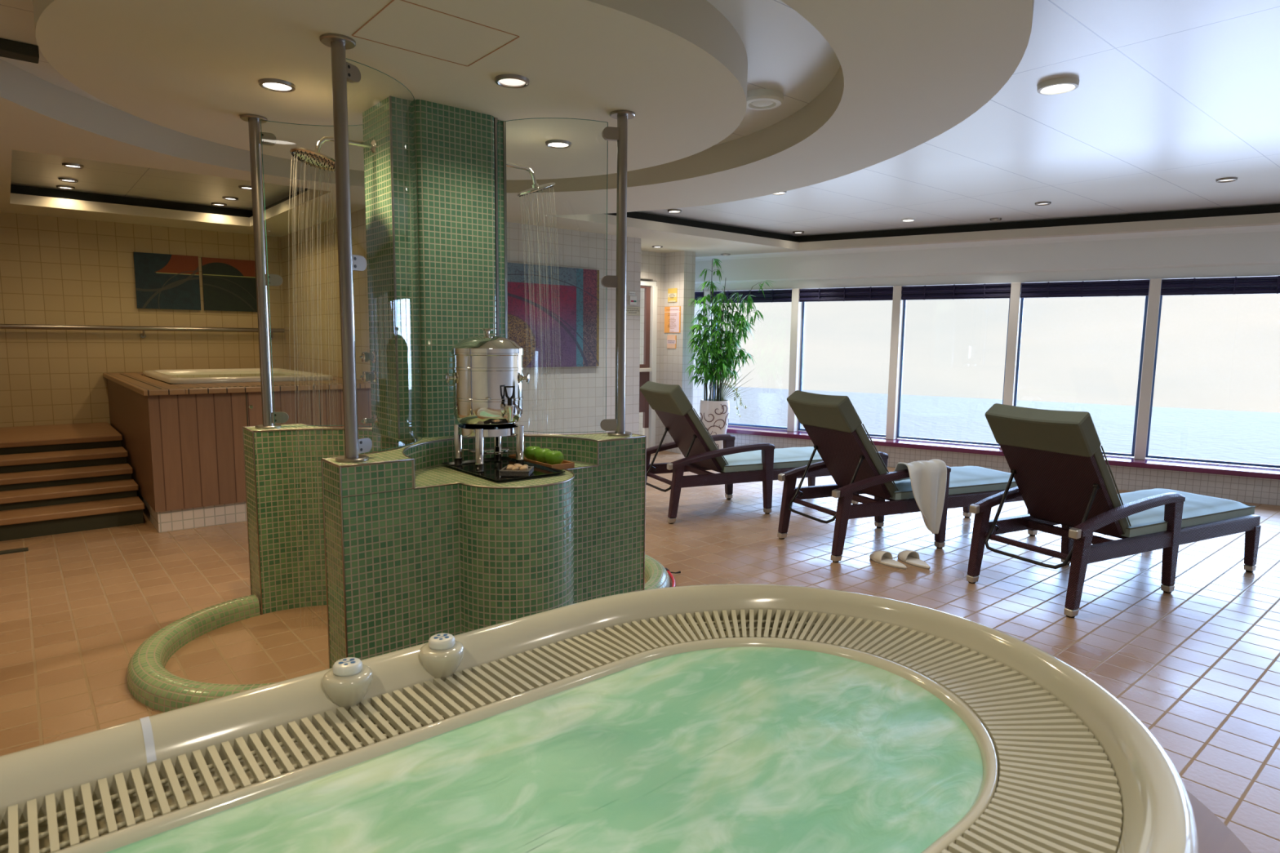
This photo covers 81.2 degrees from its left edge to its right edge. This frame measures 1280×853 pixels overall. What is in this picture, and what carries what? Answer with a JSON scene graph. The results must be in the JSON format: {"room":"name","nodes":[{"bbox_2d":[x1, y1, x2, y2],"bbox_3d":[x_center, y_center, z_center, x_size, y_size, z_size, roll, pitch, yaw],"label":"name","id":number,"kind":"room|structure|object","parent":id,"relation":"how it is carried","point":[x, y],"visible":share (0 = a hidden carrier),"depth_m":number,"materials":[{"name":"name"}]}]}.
{"room":"spa","nodes":[
{"label":"spa","id":0,"kind":"room"},
{"bbox_2d":[0,212,286,427],"bbox_3d":[-5.450,-0.883,6.990,4.145,2.800,0.120,-5,9,-40],"label":"wall","id":1,"kind":"structure","parent":0,"point":[54,270],"depth_m":7.10,"materials":[{"name":"beige tile"}]},
{"bbox_2d":[0,324,284,339],"bbox_3d":[-5.351,-0.883,6.931,3.820,0.117,0.096,-5,9,-40],"label":"handrail","id":2,"kind":"object","parent":1,"relation":"attached to","point":[143,335],"visible":0.87,"depth_m":7.24,"materials":[{"name":"silver metal"}]},
{"bbox_2d":[133,252,200,310],"bbox_3d":[-4.705,-1.442,7.449,0.546,0.540,0.034,-5,9,-40],"label":"picture","id":3,"kind":"object","parent":1,"relation":"attached to","point":[162,281],"visible":1,"depth_m":7.43,"materials":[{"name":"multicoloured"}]},
{"bbox_2d":[200,257,257,311],"bbox_3d":[-4.265,-1.478,7.819,0.542,0.535,0.034,-5,9,-40],"label":"picture","id":4,"kind":"object","parent":1,"relation":"attached to","point":[228,284],"visible":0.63,"depth_m":7.78,"materials":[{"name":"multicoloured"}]},
{"bbox_2d":[280,208,370,382],"bbox_3d":[-3.018,-0.881,7.209,0.055,2.800,2.683,-5,9,-40],"label":"wall","id":5,"kind":"structure","parent":0,"point":[309,255],"depth_m":7.22,"materials":[{"name":"beige tile"}]},
{"bbox_2d":[506,222,640,434],"bbox_3d":[-1.131,-0.856,7.179,2.788,2.800,0.200,-5,9,-40],"label":"wall","id":6,"kind":"structure","parent":0,"point":[562,398],"depth_m":7.54,"materials":[{"name":"white tile"}]},
{"bbox_2d":[506,262,599,367],"bbox_3d":[-0.874,-1.058,7.215,1.174,0.965,0.034,-5,9,-40],"label":"picture","id":7,"kind":"object","parent":6,"relation":"attached to","point":[553,311],"visible":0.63,"depth_m":7.23,"materials":[{"name":"multicoloured"}]},
{"bbox_2d":[628,296,636,304],"bbox_3d":[-0.074,-1.328,7.867,0.090,0.088,0.026,-5,9,-40],"label":"wall switch","id":8,"kind":"object","parent":6,"relation":"attached to","point":[633,300],"visible":1,"depth_m":7.86,"materials":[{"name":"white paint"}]},
{"bbox_2d":[626,306,639,315],"bbox_3d":[-0.079,-1.220,7.890,0.209,0.093,0.007,-5,9,-40],"label":"plaque","id":9,"kind":"object","parent":6,"relation":"attached to","point":[630,310],"visible":0.98,"depth_m":7.89,"materials":[{"name":"beige plastic"}]},
{"bbox_2d":[0,450,1279,852],"bbox_3d":[1.096,0.868,5.154,11.569,0.100,11.640,-5,9,-40],"label":"floor","id":10,"kind":"structure","parent":0,"point":[1197,664],"depth_m":3.93,"materials":[{"name":"tile"}]},
{"bbox_2d":[0,547,28,555],"bbox_3d":[-4.130,0.807,4.675,0.470,0.012,0.060,-5,9,-40],"label":"floor drain","id":11,"kind":"object","parent":10,"relation":"on","point":[22,549],"visible":1,"depth_m":4.77,"materials":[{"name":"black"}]},
{"bbox_2d":[0,422,144,541],"bbox_3d":[-5.279,0.414,5.653,2.280,0.540,2.360,-5,9,-40],"label":"wooden steps","id":12,"kind":"structure","parent":10,"relation":"on","point":[55,479],"depth_m":5.63,"materials":[{"name":"brown wood"}]},
{"bbox_2d":[126,594,275,712],"bbox_3d":[-1.789,0.973,3.163,0.634,0.089,1.301,-5,9,-40],"label":"kerb","id":13,"kind":"object","parent":10,"relation":"on","point":[148,681],"visible":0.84,"depth_m":3.00,"materials":[{"name":"green tile"}]},
{"bbox_2d":[102,372,372,533],"bbox_3d":[-3.651,0.068,6.721,1.645,1.016,2.770,-5,9,-40],"label":"tub surround","id":14,"kind":"object","parent":10,"relation":"on","point":[183,442],"visible":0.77,"depth_m":5.47,"materials":[{"name":"brown wood"}]},
{"bbox_2d":[142,368,333,384],"bbox_3d":[-3.672,-0.191,6.809,1.240,0.608,1.720,-5,9,-40],"label":"tub","id":15,"kind":"object","parent":14,"relation":"in","point":[156,374],"visible":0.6,"depth_m":6.31,"materials":[{"name":"beige"}]},
{"bbox_2d":[163,371,303,377],"bbox_3d":[-3.669,-0.461,6.777,1.036,0.008,1.516,-5,9,-40],"label":"water","id":16,"kind":"object","parent":15,"relation":"in","point":[219,374],"visible":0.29,"depth_m":6.93,"materials":[{"name":"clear liquid"}]},
{"bbox_2d":[242,95,646,668],"bbox_3d":[-0.912,-0.253,3.589,1.462,2.444,1.708,-5,9,-40],"label":"tiled column","id":17,"kind":"structure","parent":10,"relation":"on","point":[402,548],"depth_m":3.42,"materials":[{"name":"green tile"}]},
{"bbox_2d":[240,114,288,428],"bbox_3d":[-1.865,-0.747,3.718,0.156,1.515,0.120,-2,7,-22],"label":"post","id":18,"kind":"object","parent":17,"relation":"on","point":[254,121],"visible":0.92,"depth_m":3.69,"materials":[{"name":"silver metal"}]},
{"bbox_2d":[260,119,372,426],"bbox_3d":[-1.538,-0.732,3.693,0.558,1.476,0.078,0,7,-3],"label":"glass screen","id":19,"kind":"object","parent":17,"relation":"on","point":[260,119],"visible":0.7,"depth_m":3.64,"materials":[{"name":"teal"}]},
{"bbox_2d":[289,136,377,171],"bbox_3d":[-1.361,-1.225,3.328,0.367,0.164,0.210,-5,9,-40],"label":"shower","id":20,"kind":"object","parent":17,"relation":"attached to","point":[315,158],"visible":0.94,"depth_m":3.28,"materials":[{"name":"silver metal"}]},
{"bbox_2d":[320,33,372,462],"bbox_3d":[-1.078,-0.627,2.766,0.120,1.515,0.156,3,7,22],"label":"post","id":21,"kind":"object","parent":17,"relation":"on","point":[343,72],"visible":1,"depth_m":2.73,"materials":[{"name":"silver metal"}]},
{"bbox_2d":[359,351,377,363],"bbox_3d":[-1.312,-0.334,3.589,0.074,0.060,0.060,-5,9,-40],"label":"shower valve","id":22,"kind":"object","parent":17,"relation":"attached to","point":[366,357],"visible":1,"depth_m":3.58,"materials":[{"name":"silver metal"}]},
{"bbox_2d":[360,369,377,382],"bbox_3d":[-1.313,-0.241,3.600,0.074,0.060,0.060,-5,9,-40],"label":"shower valve","id":23,"kind":"object","parent":17,"relation":"attached to","point":[366,376],"visible":1,"depth_m":3.59,"materials":[{"name":"silver metal"}]},
{"bbox_2d":[360,413,378,426],"bbox_3d":[-1.317,-0.028,3.623,0.079,0.060,0.060,-5,9,-40],"label":"shower valve","id":24,"kind":"object","parent":17,"relation":"attached to","point":[375,420],"visible":1,"depth_m":3.62,"materials":[{"name":"silver metal"}]},
{"bbox_2d":[346,57,422,453],"bbox_3d":[-1.019,-0.655,3.090,0.084,1.476,0.575,2,7,11],"label":"glass screen","id":25,"kind":"object","parent":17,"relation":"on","point":[413,98],"visible":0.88,"depth_m":3.27,"materials":[{"name":"teal"}]},
{"bbox_2d":[441,456,565,482],"bbox_3d":[-0.612,0.187,3.307,0.340,0.014,0.524,-5,9,-40],"label":"serving tray","id":26,"kind":"object","parent":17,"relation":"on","point":[491,468],"visible":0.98,"depth_m":3.30,"materials":[{"name":"black paint"}]},
{"bbox_2d":[444,328,529,471],"bbox_3d":[-0.667,-0.129,3.338,0.340,0.619,0.316,3,7,19],"label":"urn","id":27,"kind":"object","parent":26,"relation":"on","point":[487,378],"visible":0.98,"depth_m":3.21,"materials":[{"name":"silver metal"}]},
{"bbox_2d":[462,445,515,453],"bbox_3d":[-0.681,0.107,3.370,0.204,0.008,0.204,-5,9,-40],"label":"shelf","id":28,"kind":"object","parent":27,"relation":"attached to","point":[495,449],"depth_m":3.35,"materials":[{"name":"silver metal"}]},
{"bbox_2d":[500,386,515,422],"bbox_3d":[-0.564,-0.098,3.208,0.048,0.152,0.057,-5,9,-40],"label":"tap","id":29,"kind":"object","parent":27,"relation":"on","point":[507,393],"depth_m":3.21,"materials":[{"name":"metal"}]},
{"bbox_2d":[499,466,533,476],"bbox_3d":[-0.524,0.191,3.184,0.124,0.025,0.124,1,7,2],"label":"dish","id":30,"kind":"object","parent":26,"relation":"on","point":[504,472],"visible":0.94,"depth_m":3.12,"materials":[{"name":"white ceramic"}]},
{"bbox_2d":[506,162,555,196],"bbox_3d":[-0.600,-1.279,3.862,0.344,0.174,0.210,-5,9,-40],"label":"shower","id":31,"kind":"object","parent":17,"relation":"attached to","point":[535,187],"visible":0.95,"depth_m":3.85,"materials":[{"name":"silver metal"}]},
{"bbox_2d":[508,453,574,470],"bbox_3d":[-0.463,0.162,3.483,0.124,0.026,0.370,-5,9,-40],"label":"wooden tray","id":32,"kind":"object","parent":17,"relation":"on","point":[565,464],"visible":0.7,"depth_m":3.37,"materials":[{"name":"brown wood"}]},
{"bbox_2d":[524,444,541,460],"bbox_3d":[-0.502,0.121,3.512,0.087,0.074,0.087,0,7,-9],"label":"apple","id":33,"kind":"object","parent":32,"relation":"on","point":[529,452],"visible":0.68,"depth_m":3.48,"materials":[{"name":"green food"}]},
{"bbox_2d":[533,446,551,462],"bbox_3d":[-0.445,0.130,3.446,0.087,0.074,0.087,7,9,42],"label":"apple","id":34,"kind":"object","parent":32,"relation":"on","point":[540,454],"visible":0.73,"depth_m":3.41,"materials":[{"name":"green food"}]},
{"bbox_2d":[544,448,564,464],"bbox_3d":[-0.388,0.138,3.379,0.087,0.074,0.087,5,8,32],"label":"apple","id":35,"kind":"object","parent":32,"relation":"on","point":[552,457],"visible":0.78,"depth_m":3.35,"materials":[{"name":"green food"}]},
{"bbox_2d":[497,117,608,432],"bbox_3d":[-0.426,-0.707,3.596,0.530,1.476,0.075,1,7,3],"label":"glass screen","id":36,"kind":"object","parent":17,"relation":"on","point":[536,117],"visible":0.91,"depth_m":3.61,"materials":[{"name":"clear glass"}]},
{"bbox_2d":[600,110,635,435],"bbox_3d":[-0.108,-0.711,3.578,0.156,1.515,0.120,-1,7,-15],"label":"post","id":37,"kind":"object","parent":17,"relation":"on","point":[619,134],"visible":1,"depth_m":3.56,"materials":[{"name":"silver metal"}]},
{"bbox_2d":[0,583,1251,852],"bbox_3d":[-0.285,0.968,1.423,4.000,0.539,2.240,-5,9,-40],"label":"tub rim","id":38,"kind":"object","parent":10,"relation":"on","point":[1068,767],"visible":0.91,"depth_m":1.87,"materials":[{"name":"beige plastic"}]},
{"bbox_2d":[106,646,982,852],"bbox_3d":[-0.283,0.830,1.407,2.692,0.012,1.002,-5,9,-40],"label":"water","id":39,"kind":"object","parent":38,"relation":"in","point":[743,749],"visible":1,"depth_m":1.70,"materials":[{"name":"green liquid"}]},
{"bbox_2d":[644,554,670,590],"bbox_3d":[-0.215,0.836,4.484,0.615,0.089,1.301,-5,9,-40],"label":"kerb","id":40,"kind":"object","parent":10,"relation":"on","point":[656,576],"visible":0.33,"depth_m":4.22,"materials":[{"name":"green tile"}]},
{"bbox_2d":[639,250,695,453],"bbox_3d":[0.211,-1.118,9.545,0.184,2.800,1.175,-5,9,-40],"label":"wall pier","id":41,"kind":"object","parent":10,"relation":"on","point":[680,266],"visible":0.14,"depth_m":9.11,"materials":[{"name":"white tile"}]},
{"bbox_2d":[666,335,676,348],"bbox_3d":[0.389,-1.041,9.188,0.010,0.160,0.160,-5,9,-40],"label":"poster","id":42,"kind":"object","parent":41,"relation":"attached to","point":[671,340],"visible":1,"depth_m":9.18,"materials":[{"name":"orange paper"}]},
{"bbox_2d":[664,306,680,333],"bbox_3d":[0.397,-1.309,9.151,0.010,0.319,0.285,-5,9,-40],"label":"poster","id":43,"kind":"object","parent":41,"relation":"attached to","point":[673,313],"visible":1,"depth_m":9.14,"materials":[{"name":"orange paper"}]},
{"bbox_2d":[667,288,677,302],"bbox_3d":[0.396,-1.603,9.122,0.010,0.166,0.160,-5,9,-40],"label":"poster","id":44,"kind":"object","parent":41,"relation":"attached to","point":[672,292],"visible":1,"depth_m":9.12,"materials":[{"name":"yellow paper"}]},
{"bbox_2d":[664,567,680,586],"bbox_3d":[0.118,0.879,4.352,0.285,0.027,0.979,0,7,-8],"label":"hose","id":45,"kind":"object","parent":10,"relation":"on","point":[670,575],"visible":0.33,"depth_m":4.37,"materials":[{"name":"red rubber"}]},
{"bbox_2d":[699,399,729,448],"bbox_3d":[0.889,0.024,8.957,0.356,0.685,0.356,-5,9,-40],"label":"pot","id":46,"kind":"object","parent":10,"relation":"on","point":[713,413],"depth_m":8.80,"materials":[{"name":"white ceramic"}]},
{"bbox_2d":[683,258,773,449],"bbox_3d":[1.042,-0.802,8.873,1.089,2.349,0.680,0,7,-4],"label":"potted plant","id":47,"kind":"object","parent":10,"relation":"on","point":[713,413],"visible":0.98,"depth_m":8.80,"materials":[{"name":"green plant"}]},
{"bbox_2d":[639,381,858,524],"bbox_3d":[0.923,0.149,6.288,1.839,1.058,0.661,-2,7,-25],"label":"sun lounger","id":48,"kind":"object","parent":10,"relation":"on","point":[757,462],"visible":0.8,"depth_m":5.96,"materials":[{"name":"wood"}]},
{"bbox_2d":[639,381,693,415],"bbox_3d":[0.200,-0.228,5.908,0.210,0.237,0.555,-2,7,-25],"label":"cushion","id":49,"kind":"object","parent":48,"relation":"attached to","point":[665,399],"depth_m":5.78,"materials":[{"name":"green fabric"}]},
{"bbox_2d":[686,408,727,471],"bbox_3d":[0.367,-0.003,6.013,0.496,0.668,0.543,-2,7,-25],"label":"cushion","id":50,"kind":"object","parent":48,"relation":"on","point":[699,442],"depth_m":5.82,"materials":[{"name":"green fabric"}]},
{"bbox_2d":[720,446,822,472],"bbox_3d":[1.141,0.263,6.403,1.305,0.083,0.585,-2,7,-25],"label":"seat cushion","id":51,"kind":"object","parent":48,"relation":"on","point":[791,458],"depth_m":6.13,"materials":[{"name":"green fabric"}]},
{"bbox_2d":[869,551,906,569],"bbox_3d":[1.576,0.834,4.744,0.110,0.073,0.291,-3,8,-30],"label":"slipper","id":52,"kind":"object","parent":10,"relation":"on","point":[883,557],"visible":1,"depth_m":4.75,"materials":[{"name":"grey fabric"}]},
{"bbox_2d":[777,390,1037,562],"bbox_3d":[1.943,0.273,5.332,1.839,1.058,0.661,-2,7,-24],"label":"sun lounger","id":53,"kind":"object","parent":10,"relation":"on","point":[835,429],"visible":0.83,"depth_m":5.04,"materials":[{"name":"wood"}]},
{"bbox_2d":[786,390,862,432],"bbox_3d":[1.215,-0.105,4.965,0.210,0.237,0.555,-2,7,-24],"label":"cushion","id":54,"kind":"object","parent":53,"relation":"attached to","point":[827,413],"depth_m":4.87,"materials":[{"name":"green fabric"}]},
{"bbox_2d":[855,424,897,497],"bbox_3d":[1.383,0.120,5.067,0.496,0.668,0.543,-2,7,-24],"label":"cushion","id":55,"kind":"object","parent":53,"relation":"on","point":[868,464],"depth_m":4.86,"materials":[{"name":"green fabric"}]},
{"bbox_2d":[893,458,946,533],"bbox_3d":[1.850,0.465,5.029,0.341,0.493,0.279,-2,7,-24],"label":"bath towel","id":56,"kind":"object","parent":53,"relation":"on","point":[928,478],"visible":0.86,"depth_m":4.93,"materials":[{"name":"white fabric"}]},
{"bbox_2d":[888,466,1017,500],"bbox_3d":[2.163,0.388,5.443,1.305,0.083,0.585,-2,7,-24],"label":"seat cushion","id":57,"kind":"object","parent":53,"relation":"on","point":[965,480],"depth_m":5.26,"materials":[{"name":"green fabric"}]},
{"bbox_2d":[897,550,929,569],"bbox_3d":[1.747,0.834,4.761,0.110,0.073,0.291,-2,7,-19],"label":"slipper","id":58,"kind":"object","parent":10,"relation":"on","point":[912,557],"visible":1,"depth_m":4.77,"materials":[{"name":"beige fabric"}]},
{"bbox_2d":[966,403,1261,617],"bbox_3d":[2.877,0.386,4.461,1.839,1.058,0.661,-3,8,-27],"label":"sun lounger","id":59,"kind":"object","parent":10,"relation":"on","point":[1056,462],"visible":1,"depth_m":4.16,"materials":[{"name":"wood"}]},
{"bbox_2d":[985,403,1101,457],"bbox_3d":[2.169,0.013,4.050,0.210,0.237,0.555,-3,8,-27],"label":"cushion","id":60,"kind":"object","parent":59,"relation":"attached to","point":[1063,433],"depth_m":3.98,"materials":[{"name":"green fabric"}]},
{"bbox_2d":[1093,447,1128,534],"bbox_3d":[2.333,0.237,4.162,0.496,0.668,0.543,-3,8,-27],"label":"cushion","id":61,"kind":"object","parent":59,"relation":"on","point":[1106,499],"depth_m":3.96,"materials":[{"name":"green fabric"}]},
{"bbox_2d":[1117,488,1254,537],"bbox_3d":[3.090,0.499,4.585,1.305,0.083,0.585,-3,8,-27],"label":"seat cushion","id":62,"kind":"object","parent":59,"relation":"on","point":[1198,510],"depth_m":4.41,"materials":[{"name":"green fabric"}]},
{"bbox_2d":[0,0,1279,257],"bbox_3d":[1.280,-1.847,4.965,11.967,0.100,11.640,-5,9,-40],"label":"ceiling","id":63,"kind":"structure","parent":0,"point":[1172,99],"depth_m":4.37,"materials":[{"name":"white paint"}]},
{"bbox_2d":[0,37,39,63],"bbox_3d":[-2.681,-1.608,3.187,0.180,0.050,0.100,-5,9,-40],"label":"ceiling vent","id":64,"kind":"object","parent":63,"relation":"in","point":[11,49],"visible":0.98,"depth_m":3.18,"materials":[{"name":"grey metal"}]},
{"bbox_2d":[55,185,75,190],"bbox_3d":[-4.846,-2.016,6.305,0.130,0.016,0.130,-5,9,-40],"label":"recessed light","id":65,"kind":"object","parent":63,"relation":"in","point":[63,187],"visible":1,"depth_m":6.29,"materials":[{"name":"silver metal"}]},
{"bbox_2d":[57,177,78,182],"bbox_3d":[-4.590,-1.977,6.000,0.130,0.016,0.130,-5,9,-40],"label":"recessed light","id":66,"kind":"object","parent":63,"relation":"in","point":[61,179],"visible":1,"depth_m":5.99,"materials":[{"name":"silver metal"}]},
{"bbox_2d":[62,162,84,168],"bbox_3d":[-4.158,-1.911,5.479,0.130,0.016,0.130,-5,9,-40],"label":"recessed light","id":67,"kind":"object","parent":63,"relation":"in","point":[64,164],"visible":1,"depth_m":5.46,"materials":[{"name":"silver metal"}]},
{"bbox_2d":[10,184,310,217],"bbox_3d":[-3.733,-1.911,5.814,2.000,0.085,2.600,-5,9,-40],"label":"trim","id":68,"kind":"structure","parent":63,"relation":"attached to","point":[15,188],"depth_m":6.74,"materials":[{"name":"grey"}]},
{"bbox_2d":[222,196,238,200],"bbox_3d":[-3.689,-2.053,6.730,0.130,0.016,0.130,-5,9,-40],"label":"recessed light","id":69,"kind":"object","parent":63,"relation":"in","point":[231,198],"visible":1,"depth_m":6.71,"materials":[{"name":"silver metal"}]},
{"bbox_2d":[238,185,251,190],"bbox_3d":[-3.271,-1.988,6.223,0.130,0.016,0.130,-5,9,-40],"label":"recessed light","id":70,"kind":"object","parent":63,"relation":"in","point":[242,187],"visible":0.76,"depth_m":6.18,"materials":[{"name":"silver metal"}]},
{"bbox_2d":[257,78,295,92],"bbox_3d":[-1.523,-1.431,3.138,0.142,0.014,0.142,-5,9,-40],"label":"recessed light","id":71,"kind":"object","parent":63,"relation":"in","point":[271,84],"visible":1,"depth_m":3.13,"materials":[{"name":"silver metal"}]},
{"bbox_2d":[0,58,844,192],"bbox_3d":[-1.040,-1.577,3.593,3.785,0.170,3.925,-5,9,-40],"label":"trim","id":72,"kind":"structure","parent":63,"relation":"attached to","point":[18,86],"depth_m":4.37,"materials":[{"name":"beige paint"}]},
{"bbox_2d":[494,73,529,88],"bbox_3d":[-0.523,-1.410,3.054,0.142,0.014,0.142,-5,9,-40],"label":"recessed light","id":73,"kind":"object","parent":63,"relation":"in","point":[507,80],"visible":1,"depth_m":3.05,"materials":[{"name":"silver metal"}]},
{"bbox_2d":[545,139,571,148],"bbox_3d":[-0.440,-1.524,4.033,0.142,0.014,0.142,-5,9,-40],"label":"recessed light","id":74,"kind":"object","parent":63,"relation":"in","point":[557,144],"visible":1,"depth_m":4.02,"materials":[{"name":"silver metal"}]},
{"bbox_2d":[667,208,681,213],"bbox_3d":[0.330,-2.050,7.111,0.138,0.018,0.138,-5,9,-40],"label":"recessed light","id":75,"kind":"object","parent":63,"relation":"in","point":[670,211],"visible":1,"depth_m":7.07,"materials":[{"name":"silver metal"}]},
{"bbox_2d":[746,88,783,110],"bbox_3d":[0.614,-1.639,3.754,0.210,0.046,0.210,-5,9,-40],"label":"ceiling speaker","id":76,"kind":"object","parent":63,"relation":"attached to","point":[757,99],"visible":0.91,"depth_m":3.69,"materials":[{"name":"white paint"}]},
{"bbox_2d":[1034,201,1051,205],"bbox_3d":[3.517,-1.946,6.523,0.130,0.016,0.130,-5,9,-40],"label":"recessed light","id":77,"kind":"object","parent":63,"relation":"in","point":[1039,203],"visible":1,"depth_m":6.51,"materials":[{"name":"silver metal"}]},
{"bbox_2d":[1036,77,1079,94],"bbox_3d":[1.976,-1.607,3.533,0.176,0.026,0.176,-5,9,-40],"label":"recessed light","id":78,"kind":"object","parent":63,"relation":"in","point":[1060,85],"visible":1,"depth_m":3.52,"materials":[{"name":"white paint"}]},
{"bbox_2d":[1215,177,1237,182],"bbox_3d":[4.325,-1.817,5.510,0.130,0.016,0.130,-5,9,-40],"label":"recessed light","id":79,"kind":"object","parent":63,"relation":"in","point":[1225,180],"visible":1,"depth_m":5.50,"materials":[{"name":"silver metal"}]},
{"bbox_2d":[640,250,665,445],"bbox_3d":[-0.138,-1.060,9.015,1.112,2.800,0.121,-5,9,-40],"label":"wall","id":80,"kind":"structure","parent":0,"point":[652,263],"depth_m":9.20,"materials":[{"name":"white tile"}]},
{"bbox_2d":[639,278,657,448],"bbox_3d":[-0.188,-0.714,8.980,0.940,2.120,0.145,-5,9,-40],"label":"door","id":81,"kind":"structure","parent":80,"relation":"in","point":[647,372],"depth_m":9.18,"materials":[{"name":"white paint"}]},
{"bbox_2d":[692,303,703,420],"bbox_3d":[0.505,-1.195,10.229,1.154,2.800,0.100,-5,9,-40],"label":"window","id":82,"kind":"structure","parent":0,"point":[697,393],"depth_m":10.49,"materials":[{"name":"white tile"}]},
{"bbox_2d":[694,224,1279,292],"bbox_3d":[4.453,-1.665,7.461,11.100,0.430,0.400,5,8,32],"label":"wall","id":83,"kind":"structure","parent":0,"point":[1245,251],"depth_m":7.66,"materials":[{"name":"white paint"}]},
{"bbox_2d":[694,291,704,303],"bbox_3d":[0.374,-1.704,9.945,1.092,0.155,0.063,5,8,32],"label":"window blind","id":84,"kind":"object","parent":83,"relation":"attached to","point":[699,295],"visible":0.1,"depth_m":9.68,"materials":[{"name":"black fabric"}]},
{"bbox_2d":[713,304,786,429],"bbox_3d":[1.439,-0.856,9.511,1.100,1.725,0.040,5,8,32],"label":"window","id":85,"kind":"structure","parent":83,"relation":"in","point":[729,424],"depth_m":9.58,"materials":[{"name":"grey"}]},
{"bbox_2d":[710,289,791,303],"bbox_3d":[1.377,-1.618,9.310,1.092,0.155,0.063,5,8,32],"label":"window blind","id":86,"kind":"object","parent":83,"relation":"attached to","point":[771,295],"visible":0.63,"depth_m":9.21,"materials":[{"name":"black fabric"}]},
{"bbox_2d":[798,302,885,437],"bbox_3d":[2.442,-0.770,8.876,1.100,1.725,0.040,5,8,32],"label":"window","id":87,"kind":"structure","parent":83,"relation":"in","point":[803,303],"depth_m":9.13,"materials":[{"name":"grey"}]},
{"bbox_2d":[799,286,893,302],"bbox_3d":[2.380,-1.532,8.675,1.092,0.155,0.063,5,8,32],"label":"window blind","id":88,"kind":"object","parent":83,"relation":"attached to","point":[884,293],"visible":1,"depth_m":8.65,"materials":[{"name":"black fabric"}]},
{"bbox_2d":[605,204,1279,242],"bbox_3d":[2.841,-1.667,4.378,9.269,0.085,8.103,-5,9,-40],"label":"trim","id":89,"kind":"structure","parent":83,"relation":"attached to","point":[1275,208],"depth_m":7.52,"materials":[{"name":"grey"}]},
{"bbox_2d":[896,299,1009,446],"bbox_3d":[3.444,-0.684,8.241,1.100,1.725,0.040,5,8,32],"label":"window","id":90,"kind":"structure","parent":83,"relation":"in","point":[904,301],"depth_m":8.47,"materials":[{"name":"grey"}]},
{"bbox_2d":[901,283,1011,300],"bbox_3d":[3.382,-1.446,8.040,1.092,0.155,0.063,5,8,32],"label":"window blind","id":91,"kind":"object","parent":83,"relation":"attached to","point":[975,291],"visible":1,"depth_m":8.01,"materials":[{"name":"black fabric"}]},
{"bbox_2d":[1013,280,1150,457],"bbox_3d":[4.447,-0.598,7.606,1.100,1.725,0.040,5,8,32],"label":"window","id":92,"kind":"structure","parent":83,"relation":"in","point":[1131,455],"depth_m":7.39,"materials":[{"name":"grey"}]},
{"bbox_2d":[1020,280,1149,297],"bbox_3d":[4.385,-1.360,7.404,1.092,0.155,0.063,5,8,32],"label":"window blind","id":93,"kind":"object","parent":92,"relation":"attached to","point":[1126,287],"visible":1,"depth_m":7.38,"materials":[{"name":"black fabric"}]},
{"bbox_2d":[1145,279,1279,468],"bbox_3d":[5.450,-0.511,6.971,1.100,1.725,0.040,5,8,32],"label":"window","id":94,"kind":"structure","parent":83,"relation":"in","point":[1147,455],"depth_m":7.19,"materials":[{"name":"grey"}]},
{"bbox_2d":[1160,275,1279,295],"bbox_3d":[5.388,-1.274,6.769,1.092,0.155,0.063,5,8,32],"label":"window blind","id":95,"kind":"object","parent":94,"relation":"attached to","point":[1248,285],"visible":1,"depth_m":6.81,"materials":[{"name":"black fabric"}]},
{"bbox_2d":[726,432,1279,506],"bbox_3d":[4.299,0.457,7.506,11.100,0.240,0.120,5,8,32],"label":"wall","id":96,"kind":"structure","parent":0,"point":[1236,488],"depth_m":7.12,"materials":[{"name":"white tile"}]},
{"bbox_2d":[702,290,714,399],"bbox_3d":[0.905,-0.891,9.778,0.090,1.730,0.200,5,8,32],"label":"trim","id":97,"kind":"structure","parent":96,"relation":"attached to","point":[706,292],"depth_m":9.66,"materials":[{"name":"white paint"}]},
{"bbox_2d":[786,288,802,431],"bbox_3d":[1.908,-0.805,9.143,0.090,1.730,0.200,5,8,32],"label":"trim","id":98,"kind":"structure","parent":96,"relation":"attached to","point":[797,306],"depth_m":9.06,"materials":[{"name":"white paint"}]},
{"bbox_2d":[885,285,903,439],"bbox_3d":[2.911,-0.719,8.508,0.090,1.730,0.200,5,8,32],"label":"trim","id":99,"kind":"structure","parent":96,"relation":"attached to","point":[897,303],"depth_m":8.43,"materials":[{"name":"white paint"}]},
{"bbox_2d":[726,425,1279,479],"bbox_3d":[4.374,0.301,7.602,11.100,0.050,0.510,5,8,32],"label":"trim","id":100,"kind":"structure","parent":96,"relation":"on","point":[1117,460],"depth_m":7.53,"materials":[{"name":"pink"}]},
{"bbox_2d":[1000,282,1021,448],"bbox_3d":[3.913,-0.632,7.873,0.090,1.730,0.200,5,8,32],"label":"trim","id":101,"kind":"structure","parent":96,"relation":"attached to","point":[1015,288],"depth_m":7.77,"materials":[{"name":"white paint"}]},
{"bbox_2d":[1133,278,1161,459],"bbox_3d":[4.916,-0.546,7.238,0.090,1.730,0.200,5,8,32],"label":"trim","id":102,"kind":"structure","parent":96,"relation":"attached to","point":[1154,291],"depth_m":7.15,"materials":[{"name":"white paint"}]},
{"label":"outside","id":103,"kind":"structure","parent":0,"visible":0},
{"bbox_2d":[715,386,1279,465],"bbox_3d":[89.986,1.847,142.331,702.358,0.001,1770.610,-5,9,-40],"label":"sea","id":104,"kind":"structure","parent":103,"point":[1236,436],"depth_m":166.90,"materials":[{"name":"blue liquid"}]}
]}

